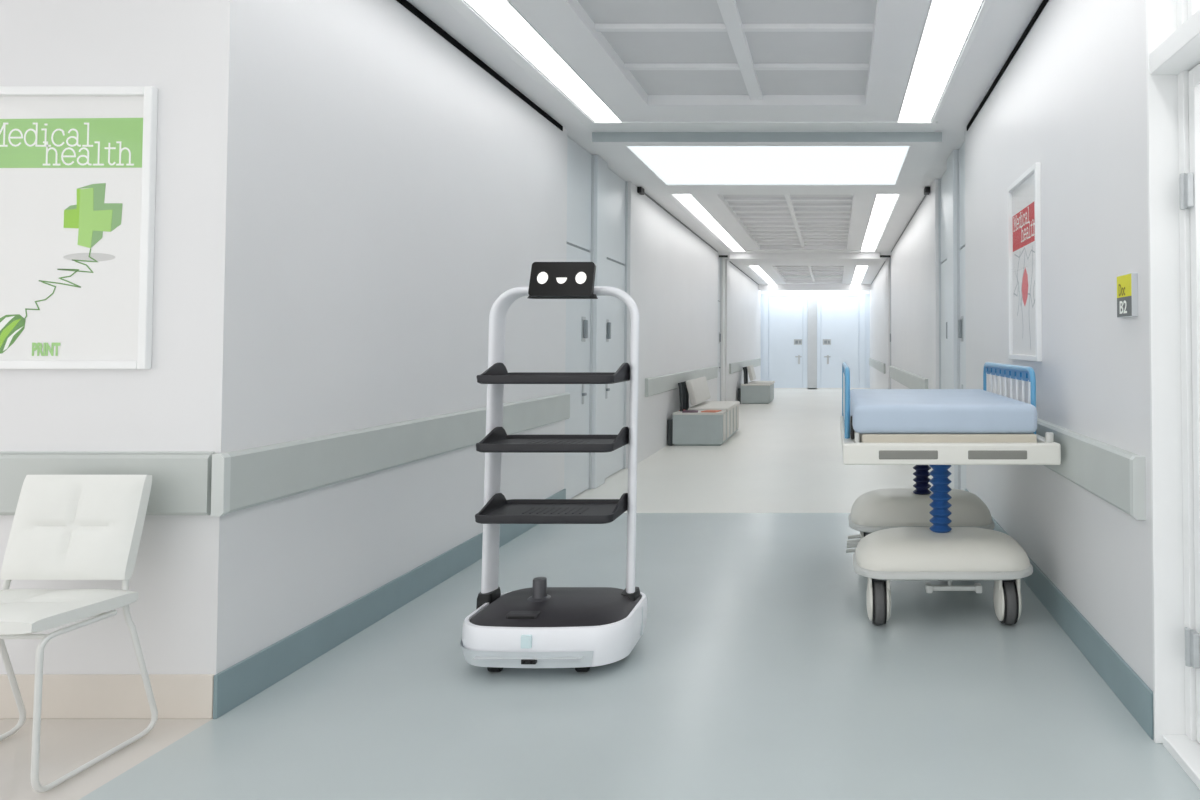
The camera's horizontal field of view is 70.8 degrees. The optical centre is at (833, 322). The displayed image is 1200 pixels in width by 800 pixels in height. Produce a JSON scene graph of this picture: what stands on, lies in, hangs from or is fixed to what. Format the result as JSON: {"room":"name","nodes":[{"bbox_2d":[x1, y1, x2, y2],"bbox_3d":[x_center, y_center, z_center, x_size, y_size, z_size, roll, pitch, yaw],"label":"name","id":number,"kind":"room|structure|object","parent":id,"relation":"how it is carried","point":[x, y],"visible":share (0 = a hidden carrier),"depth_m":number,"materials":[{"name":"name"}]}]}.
{"room":"hospital corridor","nodes":[
{"label":"hospital corridor","id":0,"kind":"room"},
{"bbox_2d":[0,0,269,674],"bbox_3d":[-4.080,-0.263,2.938,3.840,3.290,0.200,0,-2,0],"label":"wall","id":1,"kind":"structure","parent":0,"point":[195,578],"depth_m":2.84,"materials":[{"name":"paint"}]},
{"bbox_2d":[0,86,157,368],"bbox_3d":[-2.745,-0.336,2.826,0.670,1.000,0.028,0,-2,0],"label":"framed poster","id":2,"kind":"object","parent":1,"relation":"attached to","point":[78,163],"visible":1,"depth_m":2.83,"materials":[{"name":"white paper"}]},
{"bbox_2d":[0,674,214,718],"bbox_3d":[-4.082,1.303,2.790,3.836,0.150,0.010,0,-2,0],"label":"baseboard","id":3,"kind":"structure","parent":1,"relation":"attached to","point":[64,696],"depth_m":2.79,"materials":[{"name":"beige paint"}]},
{"bbox_2d":[0,452,216,514],"bbox_3d":[-4.088,0.562,2.795,3.825,0.217,0.040,0,-2,0],"label":"guard","id":4,"kind":"object","parent":1,"relation":"attached to","point":[181,481],"visible":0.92,"depth_m":2.78,"materials":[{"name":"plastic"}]},
{"bbox_2d":[257,0,567,651],"bbox_3d":[-2.260,-0.213,4.743,0.200,3.290,3.410,0,-2,0],"label":"wall","id":5,"kind":"structure","parent":0,"point":[409,189],"depth_m":3.89,"materials":[{"name":"paint"}]},
{"bbox_2d":[213,489,565,718],"bbox_3d":[-2.153,1.354,4.593,0.014,0.150,3.622,0,-2,0],"label":"baseboard","id":6,"kind":"structure","parent":5,"relation":"attached to","point":[240,682],"depth_m":3.46,"materials":[{"name":"teal plastic"}]},
{"bbox_2d":[211,393,569,516],"bbox_3d":[-2.138,0.616,4.600,0.043,0.214,3.650,0,-2,0],"label":"guard","id":7,"kind":"object","parent":5,"relation":"attached to","point":[245,478],"visible":1,"depth_m":3.50,"materials":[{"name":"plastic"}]},
{"bbox_2d":[396,0,562,130],"bbox_3d":[-2.156,-1.589,4.626,0.007,0.039,3.460,0,-2,0],"label":"trim","id":8,"kind":"structure","parent":5,"relation":"attached to","point":[405,3],"depth_m":4.76,"materials":[{"name":"black metal"}]},
{"bbox_2d":[0,389,1199,799],"bbox_3d":[-2.320,1.627,9.908,7.360,0.100,27.900,0,-2,0],"label":"floor","id":9,"kind":"structure","parent":0,"point":[759,668],"depth_m":2.95,"materials":[{"name":"grey laminate"}]},
{"bbox_2d":[0,475,157,792],"bbox_3d":[-2.510,0.935,2.491,0.465,0.863,0.444,0,-2,0],"label":"chair","id":10,"kind":"object","parent":9,"relation":"on","point":[64,527],"visible":1,"depth_m":2.60,"materials":[{"name":"white leather"}]},
{"bbox_2d":[0,589,138,634],"bbox_3d":[-2.510,0.879,2.447,0.465,0.066,0.350,0,-5,0],"label":"seat cushion","id":11,"kind":"object","parent":10,"relation":"on","point":[22,611],"depth_m":2.43,"materials":[{"name":"white leather"}]},
{"bbox_2d":[1,475,151,579],"bbox_3d":[-2.502,0.673,2.644,0.405,0.335,0.062,0,-15,0],"label":"cushion","id":12,"kind":"object","parent":10,"relation":"on","point":[64,527],"depth_m":2.62,"materials":[{"name":"white leather"}]},
{"bbox_2d":[460,262,647,671],"bbox_3d":[-1.171,0.563,3.352,0.719,1.662,0.528,0,-2,0],"label":"robot","id":13,"kind":"object","parent":9,"relation":"on","point":[538,626],"visible":1,"depth_m":3.36,"materials":[{"name":"white plastic"}]},
{"bbox_2d":[476,587,500,608],"bbox_3d":[-1.496,1.200,3.468,0.068,0.075,0.124,0,-2,0],"label":"socket","id":14,"kind":"object","parent":13,"relation":"attached to","point":[489,595],"depth_m":3.43,"materials":[{"name":"black plastic"}]},
{"bbox_2d":[475,493,627,523],"bbox_3d":[-1.190,0.785,3.429,0.568,0.083,0.350,0,-2,0],"label":"tray","id":15,"kind":"object","parent":13,"relation":"on","point":[498,510],"depth_m":3.41,"materials":[{"name":"black plastic"}]},
{"bbox_2d":[476,427,628,452],"bbox_3d":[-1.190,0.495,3.438,0.568,0.083,0.350,0,-2,0],"label":"tray","id":16,"kind":"object","parent":13,"relation":"on","point":[497,441],"depth_m":3.40,"materials":[{"name":"black plastic"}]},
{"bbox_2d":[477,363,629,383],"bbox_3d":[-1.190,0.215,3.445,0.568,0.083,0.350,0,-2,0],"label":"tray","id":17,"kind":"object","parent":13,"relation":"on","point":[497,373],"depth_m":3.27,"materials":[{"name":"black plastic"}]},
{"bbox_2d":[621,587,639,600],"bbox_3d":[-0.884,1.200,3.468,0.068,0.075,0.124,0,-2,0],"label":"socket","id":18,"kind":"object","parent":13,"relation":"attached to","point":[630,594],"depth_m":3.43,"materials":[{"name":"black plastic"}]},
{"bbox_2d":[667,376,739,445],"bbox_3d":[-1.785,1.198,11.191,0.730,0.830,1.780,0,-2,0],"label":"bench","id":19,"kind":"object","parent":9,"relation":"on","point":[700,428],"visible":0.96,"depth_m":10.33,"materials":[{"name":"grey fabric"}]},
{"bbox_2d":[682,410,697,412],"bbox_3d":[-1.880,1.161,10.472,0.200,0.012,0.250,0,-2,-8],"label":"magazine","id":20,"kind":"object","parent":19,"relation":"on","point":[683,411],"visible":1,"depth_m":10.37,"materials":[{"name":"paper"}]},
{"bbox_2d":[673,410,725,414],"bbox_3d":[-1.760,1.181,10.506,0.640,0.025,0.410,0,-2,0],"label":"seat","id":21,"kind":"object","parent":19,"relation":"attached to","point":[723,412],"depth_m":10.30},
{"bbox_2d":[701,410,721,411],"bbox_3d":[-1.610,1.162,10.502,0.200,0.012,0.250,0,-2,10],"label":"magazine","id":22,"kind":"object","parent":19,"relation":"on","point":[705,410],"visible":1,"depth_m":10.48,"materials":[{"name":"paper"}]},
{"bbox_2d":[738,365,774,403],"bbox_3d":[-1.765,1.396,18.273,0.730,0.830,1.230,0,-2,0],"label":"bench","id":23,"kind":"object","parent":9,"relation":"on","point":[753,392],"visible":0.99,"depth_m":17.67,"materials":[{"name":"grey fabric"}]},
{"bbox_2d":[741,384,770,385],"bbox_3d":[-1.740,1.387,17.863,0.640,0.025,0.410,0,-2,0],"label":"seat","id":24,"kind":"object","parent":23,"relation":"attached to","point":[741,384],"depth_m":17.73,"materials":[{"name":"beige fabric"}]},
{"bbox_2d":[840,362,1060,624],"bbox_3d":[0.515,0.820,4.252,0.950,1.197,1.553,0,-2,0],"label":"hospital bed","id":25,"kind":"object","parent":9,"relation":"on","point":[921,532],"visible":1,"depth_m":3.65,"materials":[{"name":"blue plastic"}]},
{"bbox_2d":[595,118,619,120],"bbox_3d":[-1.758,-1.688,6.370,0.225,0.250,0.280,0,-2,0],"label":"ceiling","id":26,"kind":"structure","parent":0,"point":[596,119],"depth_m":6.23,"materials":[{"name":"paint"}]},
{"bbox_2d":[637,194,717,462],"bbox_3d":[-2.260,-0.015,11.830,0.200,3.290,6.050,0,-2,0],"label":"wall","id":27,"kind":"structure","parent":0,"point":[678,271],"depth_m":10.50,"materials":[{"name":"paint"}]},
{"bbox_2d":[626,181,638,467],"bbox_3d":[-2.189,0.022,8.633,0.062,3.039,0.340,0,-2,0],"label":"trim","id":28,"kind":"structure","parent":27,"relation":"attached to","point":[633,196],"depth_m":8.53,"materials":[{"name":"paint"}]},
{"bbox_2d":[637,187,643,194],"bbox_3d":[-2.132,-1.456,8.834,0.045,0.065,0.140,0,-2,0],"label":"trim","id":29,"kind":"structure","parent":27,"relation":"attached to","point":[640,190],"depth_m":8.77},
{"bbox_2d":[644,192,717,251],"bbox_3d":[-2.157,-1.393,11.918,0.006,0.022,5.850,0,-2,0],"label":"trim","id":30,"kind":"structure","parent":27,"relation":"attached to","point":[644,192],"depth_m":10.94,"materials":[{"name":"black metal"}]},
{"bbox_2d":[645,366,717,396],"bbox_3d":[-2.140,0.818,11.857,0.040,0.210,5.450,0,-2,0],"label":"guard","id":31,"kind":"object","parent":27,"relation":"attached to","point":[664,383],"visible":0.9,"depth_m":10.53,"materials":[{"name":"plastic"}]},
{"bbox_2d":[407,0,1042,283],"bbox_3d":[-0.550,-1.591,9.848,3.420,0.250,27.600,0,-2,0],"label":"ceiling","id":32,"kind":"structure","parent":0,"point":[755,49],"depth_m":5.18,"materials":[{"name":"paint"}]},
{"bbox_2d":[445,0,593,122],"bbox_3d":[-1.913,-1.701,1.188,0.085,0.012,10.080,0,-2,0],"label":"trim","id":33,"kind":"structure","parent":32,"relation":"attached to","point":[460,6],"depth_m":4.77,"materials":[{"name":"white paint"}]},
{"bbox_2d":[463,0,622,121],"bbox_3d":[-1.758,-1.750,1.189,0.225,0.094,10.080,0,-2,0],"label":"strip light","id":34,"kind":"object","parent":32,"relation":"attached to","point":[502,16],"visible":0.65,"depth_m":4.82,"materials":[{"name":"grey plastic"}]},
{"bbox_2d":[664,194,732,251],"bbox_3d":[-1.913,-1.401,11.944,0.085,0.012,6.000,0,-2,0],"label":"trim","id":35,"kind":"structure","parent":32,"relation":"attached to","point":[671,197],"depth_m":11.02,"materials":[{"name":"white paint"}]},
{"bbox_2d":[672,194,745,251],"bbox_3d":[-1.758,-1.450,11.945,0.225,0.094,6.000,0,-2,0],"label":"strip light","id":36,"kind":"object","parent":32,"relation":"attached to","point":[689,201],"visible":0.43,"depth_m":11.18,"materials":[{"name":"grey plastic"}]},
{"bbox_2d":[745,266,767,283],"bbox_3d":[-1.913,-1.184,19.691,0.085,0.012,6.300,0,-2,0],"label":"trim","id":37,"kind":"structure","parent":32,"relation":"attached to","point":[748,267],"depth_m":19.61,"materials":[{"name":"white paint"}]},
{"bbox_2d":[750,266,775,283],"bbox_3d":[-1.758,-1.234,19.692,0.225,0.094,6.300,0,-2,0],"label":"strip light","id":38,"kind":"object","parent":32,"relation":"attached to","point":[757,269],"visible":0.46,"depth_m":19.79,"materials":[{"name":"white"}]},
{"bbox_2d":[851,266,867,283],"bbox_3d":[0.623,-1.234,19.692,0.269,0.094,6.300,0,-2,0],"label":"strip light","id":39,"kind":"object","parent":32,"relation":"attached to","point":[860,271],"visible":0.52,"depth_m":19.92,"materials":[{"name":"white"}]},
{"bbox_2d":[860,194,899,251],"bbox_3d":[0.623,-1.450,11.945,0.269,0.094,6.000,0,-2,0],"label":"strip light","id":40,"kind":"object","parent":32,"relation":"attached to","point":[883,205],"visible":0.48,"depth_m":11.18,"materials":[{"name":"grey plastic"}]},
{"bbox_2d":[875,194,902,251],"bbox_3d":[0.775,-1.401,11.944,0.036,0.012,6.000,0,-2,0],"label":"trim","id":41,"kind":"structure","parent":32,"relation":"attached to","point":[900,195],"depth_m":11.02,"materials":[{"name":"white paint"}]},
{"bbox_2d":[897,0,983,121],"bbox_3d":[0.623,-1.750,1.189,0.269,0.094,10.080,0,-2,0],"label":"strip light","id":42,"kind":"object","parent":32,"relation":"attached to","point":[948,24],"visible":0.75,"depth_m":4.84,"materials":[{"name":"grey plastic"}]},
{"bbox_2d":[931,0,991,122],"bbox_3d":[0.775,-1.701,1.188,0.036,0.012,10.080,0,-2,0],"label":"trim","id":43,"kind":"structure","parent":32,"relation":"attached to","point":[986,3],"depth_m":4.76,"materials":[{"name":"white paint"}]},
{"bbox_2d":[728,261,760,400],"bbox_3d":[-2.260,0.216,20.077,0.200,3.290,7.350,0,-2,0],"label":"wall","id":44,"kind":"structure","parent":0,"point":[744,294],"depth_m":18.89,"materials":[{"name":"paint"}]},
{"bbox_2d":[724,259,728,400],"bbox_3d":[-2.189,0.234,16.250,0.062,3.039,0.300,0,-2,0],"label":"trim","id":45,"kind":"structure","parent":44,"relation":"attached to","point":[726,384],"depth_m":16.14,"materials":[{"name":"paint"}]},
{"bbox_2d":[730,262,758,284],"bbox_3d":[-2.157,-1.174,19.741,0.006,0.022,6.400,0,-2,0],"label":"trim","id":46,"kind":"structure","parent":44,"relation":"attached to","point":[730,262],"depth_m":18.75,"materials":[{"name":"grey metal"}]},
{"bbox_2d":[729,358,760,373],"bbox_3d":[-2.140,1.041,19.829,0.040,0.210,6.700,0,-2,0],"label":"guard","id":47,"kind":"object","parent":44,"relation":"attached to","point":[737,366],"visible":0.9,"depth_m":18.53,"materials":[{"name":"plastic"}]},
{"bbox_2d":[582,121,941,193],"bbox_3d":[-0.543,-1.485,7.534,2.843,0.090,2.620,0,-2,0],"label":"ceiling","id":48,"kind":"structure","parent":0,"point":[612,137],"depth_m":6.50,"materials":[{"name":"paint"}]},
{"bbox_2d":[625,146,910,184],"bbox_3d":[-0.547,-1.457,7.444,2.375,0.032,1.640,0,-2,0],"label":"light panel","id":49,"kind":"object","parent":48,"relation":"attached to","point":[673,165],"visible":0.84,"depth_m":7.34,"materials":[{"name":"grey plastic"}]},
{"bbox_2d":[730,250,880,265],"bbox_3d":[-0.543,-1.247,15.526,2.843,0.120,1.730,0,-2,0],"label":"ceiling","id":50,"kind":"structure","parent":0,"point":[750,257],"depth_m":15.04,"materials":[{"name":"paint"}]},
{"bbox_2d":[758,284,870,289],"bbox_3d":[-0.550,-1.014,22.952,3.220,0.170,0.130,0,-2,0],"label":"ceiling","id":51,"kind":"structure","parent":0,"point":[761,286],"depth_m":22.89,"materials":[{"name":"paint"}]},
{"bbox_2d":[761,294,869,387],"bbox_3d":[-0.550,0.317,23.700,3.620,3.290,0.200,0,-2,0],"label":"wall","id":52,"kind":"structure","parent":0,"point":[867,295],"depth_m":23.60,"materials":[{"name":"paint"}]},
{"bbox_2d":[763,294,807,387],"bbox_3d":[-1.440,0.558,23.554,1.320,2.800,0.080,0,-2,0],"label":"door","id":53,"kind":"structure","parent":52,"relation":"in","point":[785,319],"depth_m":23.56,"materials":[{"name":"laminate"}]},
{"bbox_2d":[807,294,816,388],"bbox_3d":[-0.640,0.558,23.569,0.280,2.800,0.050,0,-2,0],"label":"trim","id":54,"kind":"structure","parent":52,"relation":"attached to","point":[812,298],"depth_m":23.55,"materials":[{"name":"grey metal"}]},
{"bbox_2d":[761,290,869,293],"bbox_3d":[-0.550,-0.941,23.620,3.220,0.200,0.030,0,-2,0],"label":"trim","id":55,"kind":"structure","parent":52,"relation":"attached to","point":[762,291],"depth_m":23.60,"materials":[{"name":"white paint"}]},
{"bbox_2d":[774,388,869,388],"bbox_3d":[-0.550,1.938,23.530,3.220,0.040,0.050,0,-2,0],"label":"trim","id":56,"kind":"structure","parent":52,"relation":"attached to","point":[774,388],"depth_m":23.50,"materials":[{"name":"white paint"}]},
{"bbox_2d":[817,294,865,387],"bbox_3d":[0.215,0.558,23.554,1.430,2.800,0.080,0,-2,0],"label":"door","id":57,"kind":"structure","parent":52,"relation":"in","point":[841,321],"depth_m":23.56,"materials":[{"name":"laminate"}]},
{"bbox_2d":[870,260,885,388],"bbox_3d":[1.160,0.216,20.077,0.200,3.290,7.350,0,-2,0],"label":"wall","id":58,"kind":"structure","parent":0,"point":[878,287],"depth_m":19.06,"materials":[{"name":"paint"}]},
{"bbox_2d":[869,358,884,373],"bbox_3d":[1.040,1.041,19.829,0.040,0.210,6.700,0,-2,0],"label":"guard","id":59,"kind":"object","parent":58,"relation":"attached to","point":[880,366],"visible":1,"depth_m":18.76,"materials":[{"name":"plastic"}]},
{"bbox_2d":[891,195,927,388],"bbox_3d":[1.160,-0.012,11.930,0.200,3.290,5.850,0,-2,0],"label":"wall","id":60,"kind":"structure","parent":0,"point":[909,256],"depth_m":10.94,"materials":[{"name":"paint"}]},
{"bbox_2d":[891,195,925,251],"bbox_3d":[1.057,-1.393,11.918,0.006,0.022,5.850,0,-2,0],"label":"trim","id":61,"kind":"structure","parent":60,"relation":"attached to","point":[925,195],"depth_m":11.02,"materials":[{"name":"black metal"}]},
{"bbox_2d":[890,366,927,388],"bbox_3d":[1.040,0.818,11.842,0.040,0.210,5.680,0,-2,0],"label":"guard","id":62,"kind":"object","parent":60,"relation":"attached to","point":[910,380],"visible":0.85,"depth_m":10.95,"materials":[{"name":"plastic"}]},
{"bbox_2d":[924,187,929,194],"bbox_3d":[1.028,-1.456,8.834,0.055,0.065,0.140,0,-2,0],"label":"trim","id":63,"kind":"structure","parent":60,"relation":"attached to","point":[926,189],"depth_m":8.77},
{"bbox_2d":[965,0,1152,690],"bbox_3d":[1.160,-0.218,4.560,0.200,3.290,3.775,0,-2,0],"label":"wall","id":64,"kind":"structure","parent":0,"point":[1071,100],"depth_m":3.44,"materials":[{"name":"paint"}]},
{"bbox_2d":[967,0,1048,130],"bbox_3d":[1.056,-1.591,4.551,0.007,0.039,3.610,0,-2,0],"label":"trim","id":65,"kind":"structure","parent":64,"relation":"attached to","point":[1044,2],"depth_m":4.77,"materials":[{"name":"black metal"}]},
{"bbox_2d":[1007,163,1041,361],"bbox_3d":[1.046,-0.302,4.420,0.028,1.020,0.670,0,-2,0],"label":"framed poster","id":66,"kind":"object","parent":64,"relation":"attached to","point":[1024,195],"visible":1,"depth_m":4.40,"materials":[{"name":"white paper"}]},
{"bbox_2d":[965,489,1153,739],"bbox_3d":[1.053,1.352,4.520,0.014,0.150,3.768,0,-2,0],"label":"baseboard","id":67,"kind":"structure","parent":64,"relation":"attached to","point":[1131,690],"depth_m":3.18,"materials":[{"name":"teal plastic"}]},
{"bbox_2d":[1036,418,1145,519],"bbox_3d":[1.038,0.615,4.572,0.043,0.214,3.705,0,-2,0],"label":"guard","id":68,"kind":"object","parent":64,"relation":"attached to","point":[1115,475],"visible":0.68,"depth_m":3.04,"materials":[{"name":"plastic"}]},
{"bbox_2d":[1117,273,1137,317],"bbox_3d":[1.048,-0.096,2.862,0.023,0.152,0.147,0,-2,0],"label":"room sign","id":69,"kind":"object","parent":64,"relation":"attached to","point":[1127,284],"visible":1,"depth_m":2.83,"materials":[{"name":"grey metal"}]},
{"bbox_3d":[-2.350,-0.132,7.627,0.200,3.290,2.360,0,-2,0],"label":"wall","id":70,"kind":"structure","parent":0,"visible":0},
{"bbox_2d":[564,137,593,498],"bbox_3d":[-2.211,-0.026,6.863,0.071,3.035,0.820,0,-2,0],"label":"door","id":71,"kind":"structure","parent":70,"relation":"in","point":[580,163],"depth_m":6.92,"materials":[{"name":"laminate"}]},
{"bbox_2d":[592,155,606,488],"bbox_3d":[-2.189,-0.012,7.428,0.062,3.039,0.310,0,-2,0],"label":"trim","id":72,"kind":"structure","parent":70,"relation":"attached to","point":[600,165],"depth_m":7.36,"materials":[{"name":"laminate"}]},
{"bbox_2d":[605,167,627,477],"bbox_3d":[-2.211,0.006,8.023,0.071,3.035,0.880,0,-2,0],"label":"door","id":73,"kind":"structure","parent":70,"relation":"in","point":[617,188],"depth_m":8.09,"materials":[{"name":"laminate"}]},
{"bbox_3d":[-2.350,0.091,15.629,0.200,3.290,1.550,0,-2,0],"label":"wall","id":74,"kind":"structure","parent":0,"visible":0},
{"bbox_2d":[717,254,721,400],"bbox_3d":[-2.211,0.207,15.210,0.071,3.035,0.700,0,-2,0],"label":"door","id":75,"kind":"structure","parent":74,"relation":"in","point":[719,258],"depth_m":15.44,"materials":[{"name":"laminate"}]},
{"bbox_2d":[721,257,724,400],"bbox_3d":[-2.189,0.218,15.680,0.062,3.039,0.240,0,-2,0],"label":"trim","id":76,"kind":"structure","parent":74,"relation":"attached to","point":[723,258],"depth_m":15.62,"materials":[{"name":"paint"}]},
{"bbox_3d":[1.250,-0.129,7.727,0.200,3.290,2.560,0,-2,0],"label":"wall","id":77,"kind":"structure","parent":0,"visible":0},
{"bbox_2d":[928,179,938,388],"bbox_3d":[1.089,0.022,8.668,0.062,3.039,0.670,0,-2,0],"label":"trim","id":78,"kind":"structure","parent":77,"relation":"attached to","point":[933,276],"depth_m":8.51,"materials":[{"name":"paint"}]},
{"bbox_2d":[938,169,947,388],"bbox_3d":[1.111,0.003,7.903,0.071,3.035,0.860,0,-2,0],"label":"door","id":79,"kind":"structure","parent":77,"relation":"in","point":[942,183],"depth_m":8.19,"materials":[{"name":"laminate"}]},
{"bbox_2d":[947,150,957,488],"bbox_3d":[1.089,-0.016,7.278,0.062,3.039,0.390,0,-2,0],"label":"trim","id":80,"kind":"structure","parent":77,"relation":"attached to","point":[951,161],"depth_m":7.14,"materials":[{"name":"laminate"}]},
{"bbox_2d":[956,141,965,490],"bbox_3d":[1.111,-0.029,6.768,0.071,3.035,0.630,0,-2,0],"label":"door","id":81,"kind":"structure","parent":77,"relation":"in","point":[960,154],"depth_m":6.96,"materials":[{"name":"laminate"}]},
{"bbox_3d":[1.250,0.091,15.629,0.200,3.290,1.550,0,-2,0],"label":"wall","id":82,"kind":"structure","parent":0,"visible":0},
{"bbox_2d":[885,257,889,388],"bbox_3d":[1.089,0.227,15.980,0.062,3.039,0.840,0,-2,0],"label":"trim","id":83,"kind":"structure","parent":82,"relation":"attached to","point":[887,261],"depth_m":15.71,"materials":[{"name":"paint"}]},
{"bbox_2d":[890,257,890,388],"bbox_3d":[1.111,0.207,15.210,0.071,3.035,0.700,0,-2,0],"label":"door","id":84,"kind":"structure","parent":82,"relation":"in","point":[890,257],"depth_m":15.55,"materials":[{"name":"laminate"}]},
{"bbox_3d":[1.160,-0.377,-1.140,0.200,3.290,5.700,0,-2,0],"label":"wall","id":85,"kind":"structure","parent":0,"visible":0},
{"bbox_2d":[1146,0,1199,788],"bbox_3d":[1.154,-0.086,2.184,0.212,2.905,0.962,0,-2,0],"label":"door","id":86,"kind":"structure","parent":85,"relation":"in","point":[1172,26],"depth_m":2.62,"materials":[{"name":"white paint"}]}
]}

